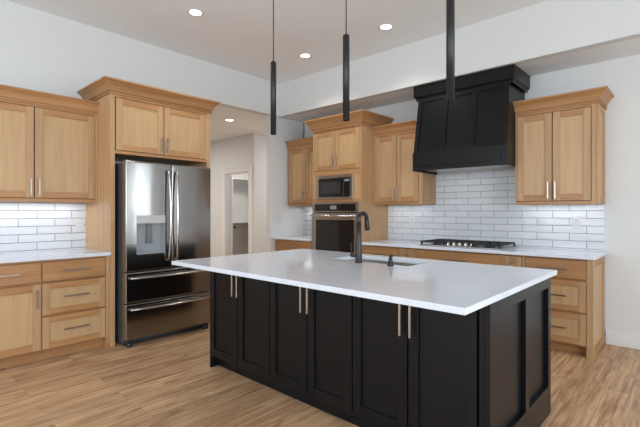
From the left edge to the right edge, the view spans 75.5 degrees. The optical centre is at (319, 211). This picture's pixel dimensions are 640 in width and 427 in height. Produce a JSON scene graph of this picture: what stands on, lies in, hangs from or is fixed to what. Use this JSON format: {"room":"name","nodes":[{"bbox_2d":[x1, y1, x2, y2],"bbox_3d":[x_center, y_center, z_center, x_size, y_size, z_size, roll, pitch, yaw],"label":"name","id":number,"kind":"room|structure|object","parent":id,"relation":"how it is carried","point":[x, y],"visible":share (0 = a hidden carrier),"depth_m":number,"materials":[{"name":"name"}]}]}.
{"room":"kitchen","nodes":[
{"label":"kitchen","id":0,"kind":"room"},
{"bbox_2d":[0,0,303,251],"bbox_3d":[-3.502,-0.350,3.417,0.120,3.300,9.520,0,0,42],"label":"wall","id":1,"kind":"structure","parent":0,"point":[41,51],"depth_m":4.76,"materials":[{"name":"white paint"}]},
{"bbox_2d":[0,202,85,252],"bbox_3d":[-2.880,0.143,4.002,0.008,0.486,1.123,0,0,42],"label":"backsplash","id":2,"kind":"structure","parent":1,"relation":"attached to","point":[24,226],"depth_m":4.11,"materials":[{"name":"tile"}]},
{"bbox_2d":[76,220,83,230],"bbox_3d":[-2.534,0.145,4.368,0.008,0.120,0.074,0,0,42],"label":"wall outlet","id":3,"kind":"object","parent":2,"relation":"attached to","point":[79,223],"visible":1,"depth_m":4.37,"materials":[{"name":"white plastic"}]},
{"bbox_2d":[0,84,99,202],"bbox_3d":[-2.747,-0.598,3.860,0.393,1.005,1.153,0,0,42],"label":"upper cabinet","id":4,"kind":"object","parent":1,"relation":"attached to","point":[49,141],"visible":1,"depth_m":3.87,"materials":[{"name":"brown wood"}]},
{"bbox_2d":[210,133,265,256],"bbox_3d":[-1.129,-0.095,10.460,3.420,2.790,4.080,0,0,42],"label":"wall","id":5,"kind":"structure","parent":0,"point":[248,149],"depth_m":8.09,"materials":[{"name":"white paint"}]},
{"bbox_2d":[220,165,253,255],"bbox_3d":[-1.614,0.205,8.191,1.065,2.190,0.145,0,0,42],"label":"trim","id":6,"kind":"structure","parent":5,"relation":"attached to","point":[226,172],"depth_m":8.42,"materials":[{"name":"white paint"}]},
{"bbox_2d":[210,105,265,141],"bbox_3d":[-1.997,-1.540,8.599,4.650,0.100,8.000,0,0,42],"label":"ceiling","id":7,"kind":"structure","parent":0,"point":[244,122],"depth_m":6.98,"materials":[{"name":"white paint"}]},
{"bbox_2d":[232,173,247,254],"bbox_3d":[-1.480,-0.095,9.231,2.060,2.790,1.570,0,0,42],"label":"wall","id":8,"kind":"structure","parent":0,"point":[240,190],"depth_m":10.10,"materials":[{"name":"white paint"}]},
{"bbox_2d":[230,175,235,254],"bbox_3d":[-1.889,0.270,8.852,0.170,2.040,0.680,0,0,-11],"label":"door","id":9,"kind":"structure","parent":8,"relation":"in","point":[231,176],"depth_m":8.52,"materials":[{"name":"white paint"}]},
{"bbox_2d":[233,178,247,183],"bbox_3d":[-1.470,-0.740,9.167,1.960,0.080,1.450,0,0,42],"label":"shelf","id":10,"kind":"object","parent":8,"relation":"attached to","point":[235,180],"visible":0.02,"depth_m":9.99,"materials":[{"name":"white paint"}]},
{"bbox_2d":[233,221,247,224],"bbox_3d":[-1.470,0.280,9.167,1.960,0.080,1.450,0,0,42],"label":"shelf","id":11,"kind":"object","parent":8,"relation":"attached to","point":[234,223],"visible":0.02,"depth_m":10.00,"materials":[{"name":"white paint"}]},
{"bbox_2d":[7,0,548,83],"bbox_3d":[-0.135,-2.060,-0.148,9.900,0.120,9.100,0,0,42],"label":"ceiling","id":12,"kind":"structure","parent":0,"point":[237,35],"depth_m":4.42,"materials":[{"name":"white paint"}]},
{"bbox_2d":[187,8,203,16],"bbox_3d":[-1.248,-1.997,4.148,0.164,0.006,0.164,0,0,42],"label":"recessed light","id":13,"kind":"object","parent":12,"relation":"in","point":[194,12],"visible":1,"depth_m":4.14,"materials":[{"name":"white plastic"}]},
{"bbox_2d":[270,0,275,134],"bbox_3d":[-0.400,-1.331,3.549,0.116,1.336,0.116,0,0,42],"label":"pendant light","id":14,"kind":"object","parent":12,"relation":"hanging from","point":[272,63],"visible":1,"depth_m":3.53,"materials":[{"name":"black metal"}]},
{"bbox_2d":[299,53,311,57],"bbox_3d":[-0.188,-1.997,5.293,0.164,0.006,0.164,0,0,42],"label":"recessed light","id":15,"kind":"object","parent":12,"relation":"in","point":[303,55],"visible":1,"depth_m":5.28,"materials":[{"name":"white plastic"}]},
{"bbox_2d":[343,0,349,120],"bbox_3d":[0.190,-1.331,3.010,0.116,1.336,0.116,0,0,42],"label":"pendant light","id":16,"kind":"object","parent":12,"relation":"hanging from","point":[346,38],"visible":1,"depth_m":2.99,"materials":[{"name":"black metal"}]},
{"bbox_2d":[378,23,393,29],"bbox_3d":[0.712,-1.997,4.470,0.164,0.006,0.164,0,0,42],"label":"recessed light","id":17,"kind":"object","parent":12,"relation":"in","point":[386,26],"visible":1,"depth_m":4.46,"materials":[{"name":"white plastic"}]},
{"bbox_2d":[446,0,454,101],"bbox_3d":[0.779,-1.331,2.471,0.116,1.336,0.116,0,0,42],"label":"pendant light","id":18,"kind":"object","parent":12,"relation":"hanging from","point":[450,4],"visible":1,"depth_m":2.45,"materials":[{"name":"black metal"}]},
{"bbox_2d":[0,324,639,426],"bbox_3d":[-0.283,1.350,3.137,14.550,0.100,13.750,0,0,42],"label":"floor","id":19,"kind":"structure","parent":0,"point":[167,381],"depth_m":2.96,"materials":[{"name":"brown wood"}]},
{"bbox_2d":[0,260,41,368],"bbox_3d":[-2.805,0.859,3.569,0.694,0.882,0.540,0,0,42],"label":"base cabinet","id":20,"kind":"object","parent":19,"relation":"on","point":[20,282],"visible":0.97,"depth_m":3.46,"materials":[{"name":"brown wood"}]},
{"bbox_2d":[39,255,109,359],"bbox_3d":[-2.434,0.859,3.975,0.694,0.882,0.560,0,0,42],"label":"base cabinet","id":21,"kind":"object","parent":19,"relation":"on","point":[75,292],"visible":0.88,"depth_m":3.76,"materials":[{"name":"brown wood"}]},
{"bbox_2d":[0,248,110,263],"bbox_3d":[-2.626,0.401,3.774,0.689,0.030,1.118,0,0,42],"label":"countertop","id":22,"kind":"structure","parent":21,"relation":"on","point":[11,257],"depth_m":3.74,"materials":[{"name":"white stone"}]},
{"bbox_2d":[77,76,220,346],"bbox_3d":[-1.855,0.015,4.576,0.743,2.570,1.274,0,0,42],"label":"tall cabinet","id":23,"kind":"object","parent":19,"relation":"on","point":[137,122],"visible":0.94,"depth_m":4.22,"materials":[{"name":"brown wood"}]},
{"bbox_2d":[115,160,209,347],"bbox_3d":[-1.792,0.405,4.503,0.858,1.790,0.927,0,0,42],"label":"refrigerator","id":24,"kind":"object","parent":19,"relation":"on","point":[162,211],"visible":0.82,"depth_m":4.17,"materials":[{"name":"grey metal"}]},
{"bbox_2d":[275,239,311,250],"bbox_3d":[-0.202,0.859,6.395,0.810,0.883,0.667,0,0,42],"label":"base cabinet","id":25,"kind":"object","parent":19,"relation":"on","point":[280,244],"visible":0.16,"depth_m":6.20,"materials":[{"name":"brown wood"}]},
{"bbox_2d":[271,235,311,240],"bbox_3d":[-0.216,0.401,6.380,0.809,0.030,0.708,0,0,42],"label":"countertop","id":26,"kind":"structure","parent":25,"relation":"on","point":[295,237],"depth_m":6.22,"materials":[{"name":"white stone"}]},
{"bbox_2d":[304,109,393,241],"bbox_3d":[0.396,0.005,5.811,1.046,2.590,0.723,0,0,42],"label":"tall cabinet","id":27,"kind":"object","parent":19,"relation":"on","point":[340,146],"visible":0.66,"depth_m":5.51,"materials":[{"name":"brown wood"}]},
{"bbox_2d":[310,202,359,252],"bbox_3d":[0.366,0.246,5.790,0.832,0.757,0.639,0,0,42],"label":"wall oven","id":28,"kind":"object","parent":27,"relation":"in","point":[333,223],"visible":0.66,"depth_m":5.59,"materials":[{"name":"black metal"}]},
{"bbox_2d":[317,174,352,199],"bbox_3d":[0.328,-0.334,5.766,0.635,0.332,0.426,0,0,42],"label":"microwave","id":29,"kind":"object","parent":27,"relation":"in","point":[330,187],"visible":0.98,"depth_m":5.59,"materials":[{"name":"black metal"}]},
{"bbox_2d":[210,271,550,426],"bbox_3d":[0.269,0.859,3.056,2.317,0.883,1.105,0,0,42],"label":"kitchen island","id":30,"kind":"object","parent":19,"relation":"on","point":[359,361],"visible":0.66,"depth_m":2.40,"materials":[{"name":"black paint"}]},
{"bbox_2d":[172,249,556,314],"bbox_3d":[0.200,0.401,2.997,2.372,0.030,1.465,0,0,42],"label":"island countertop","id":31,"kind":"structure","parent":30,"relation":"on","point":[462,288],"depth_m":2.51,"materials":[{"name":"white stone"}]},
{"bbox_2d":[350,211,369,262],"bbox_3d":[0.314,0.190,3.188,0.095,0.392,0.164,0,0,42],"label":"faucet","id":32,"kind":"object","parent":31,"relation":"on","point":[358,249],"visible":1,"depth_m":3.12,"materials":[{"name":"black metal"}]},
{"bbox_2d":[351,259,417,265],"bbox_3d":[0.486,0.515,3.312,0.738,0.196,0.383,0,0,42],"label":"sink","id":33,"kind":"object","parent":31,"relation":"in","point":[363,260],"visible":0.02,"depth_m":3.51,"materials":[{"name":"silver metal"}]},
{"bbox_2d":[387,254,393,265],"bbox_3d":[0.509,0.345,2.955,0.046,0.082,0.066,0,0,42],"label":"soap dispenser","id":34,"kind":"object","parent":31,"relation":"on","point":[390,259],"visible":1,"depth_m":2.94,"materials":[{"name":"black metal"}]},
{"bbox_2d":[362,245,399,256],"bbox_3d":[0.944,0.859,5.348,0.573,0.883,0.667,0,0,42],"label":"base cabinet","id":35,"kind":"object","parent":19,"relation":"on","point":[366,249],"visible":0.17,"depth_m":5.11,"materials":[{"name":"brown wood"}]},
{"bbox_2d":[400,247,414,257],"bbox_3d":[1.227,0.859,5.089,0.191,0.883,0.667,0,0,42],"label":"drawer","id":36,"kind":"object","parent":19,"relation":"on","point":[404,252],"visible":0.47,"depth_m":4.87,"materials":[{"name":"brown wood"}]},
{"bbox_2d":[415,248,501,264],"bbox_3d":[1.660,0.859,4.694,0.978,0.883,0.667,0,0,42],"label":"base cabinet","id":37,"kind":"object","parent":19,"relation":"on","point":[445,255],"visible":0.2,"depth_m":4.44,"materials":[{"name":"brown wood"}]},
{"bbox_2d":[362,239,607,259],"bbox_3d":[1.661,0.401,4.669,2.548,0.030,0.703,0,0,42],"label":"countertop","id":38,"kind":"structure","parent":37,"relation":"on","point":[519,250],"depth_m":4.14,"materials":[{"name":"white stone"}]},
{"bbox_2d":[419,239,516,249],"bbox_3d":[1.657,0.360,4.673,0.910,0.052,0.525,0,0,42],"label":"gas cooktop","id":39,"kind":"object","parent":38,"relation":"in","point":[494,245],"visible":1,"depth_m":4.57,"materials":[{"name":"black metal"}]},
{"bbox_2d":[502,254,523,266],"bbox_3d":[2.098,0.859,4.294,0.203,0.883,0.667,0,0,42],"label":"drawer","id":40,"kind":"object","parent":19,"relation":"on","point":[507,260],"visible":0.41,"depth_m":4.07,"materials":[{"name":"brown wood"}]},
{"bbox_2d":[524,256,604,359],"bbox_3d":[2.383,0.859,4.033,0.566,0.883,0.667,0,0,42],"label":"base cabinet","id":41,"kind":"object","parent":19,"relation":"on","point":[578,286],"visible":0.61,"depth_m":3.77,"materials":[{"name":"brown wood"}]},
{"bbox_2d":[280,0,639,117],"bbox_3d":[2.957,-1.745,3.258,9.630,0.510,0.100,0,0,42],"label":"wall","id":42,"kind":"structure","parent":0,"point":[551,28],"depth_m":4.34,"materials":[{"name":"white paint"}]},
{"bbox_2d":[285,37,639,121],"bbox_3d":[3.150,-1.745,3.468,9.630,0.510,0.470,0,0,42],"label":"ceiling","id":43,"kind":"structure","parent":0,"point":[631,47],"depth_m":4.21,"materials":[{"name":"white paint"}]},
{"bbox_2d":[304,54,639,342],"bbox_3d":[3.304,-0.350,3.727,9.750,3.300,0.120,0,0,42],"label":"wall","id":44,"kind":"structure","parent":0,"point":[621,75],"depth_m":4.02,"materials":[{"name":"white paint"}]},
{"bbox_2d":[285,137,312,205],"bbox_3d":[-0.121,-0.610,6.482,0.809,1.030,0.430,0,0,42],"label":"upper cabinet","id":45,"kind":"object","parent":44,"relation":"attached to","point":[300,151],"visible":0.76,"depth_m":6.42,"materials":[{"name":"brown wood"}]},
{"bbox_2d":[371,120,435,204],"bbox_3d":[1.083,-0.610,5.396,0.715,1.030,0.408,0,0,42],"label":"upper cabinet","id":46,"kind":"object","parent":44,"relation":"attached to","point":[395,181],"visible":0.92,"depth_m":5.28,"materials":[{"name":"brown wood"}]},
{"bbox_2d":[303,168,603,250],"bbox_3d":[1.266,-0.052,5.503,4.185,0.876,0.008,0,0,42],"label":"backsplash","id":47,"kind":"structure","parent":44,"relation":"attached to","point":[470,205],"depth_m":4.84,"materials":[{"name":"tile"}]},
{"bbox_2d":[573,217,580,227],"bbox_3d":[2.633,0.110,4.242,0.074,0.120,0.008,0,0,42],"label":"wall outlet","id":48,"kind":"object","parent":47,"relation":"attached to","point":[576,220],"visible":1,"depth_m":4.24,"materials":[{"name":"white plastic"}]},
{"bbox_2d":[413,64,529,174],"bbox_3d":[1.689,-0.981,4.713,1.146,1.011,0.599,0,0,42],"label":"range hood","id":49,"kind":"object","parent":44,"relation":"attached to","point":[476,130],"visible":0.93,"depth_m":4.47,"materials":[{"name":"black paint"}]},
{"bbox_2d":[513,86,613,204],"bbox_3d":[2.432,-0.605,4.153,0.807,1.060,0.423,0,0,42],"label":"upper cabinet","id":50,"kind":"object","parent":44,"relation":"attached to","point":[560,138],"visible":1,"depth_m":4.05,"materials":[{"name":"brown wood"}]},
{"bbox_2d":[606,329,639,349],"bbox_3d":[4.044,1.230,2.959,3.322,0.140,0.016,0,0,42],"label":"baseboard","id":51,"kind":"structure","parent":44,"relation":"attached to","point":[623,339],"depth_m":3.98,"materials":[{"name":"white paint"}]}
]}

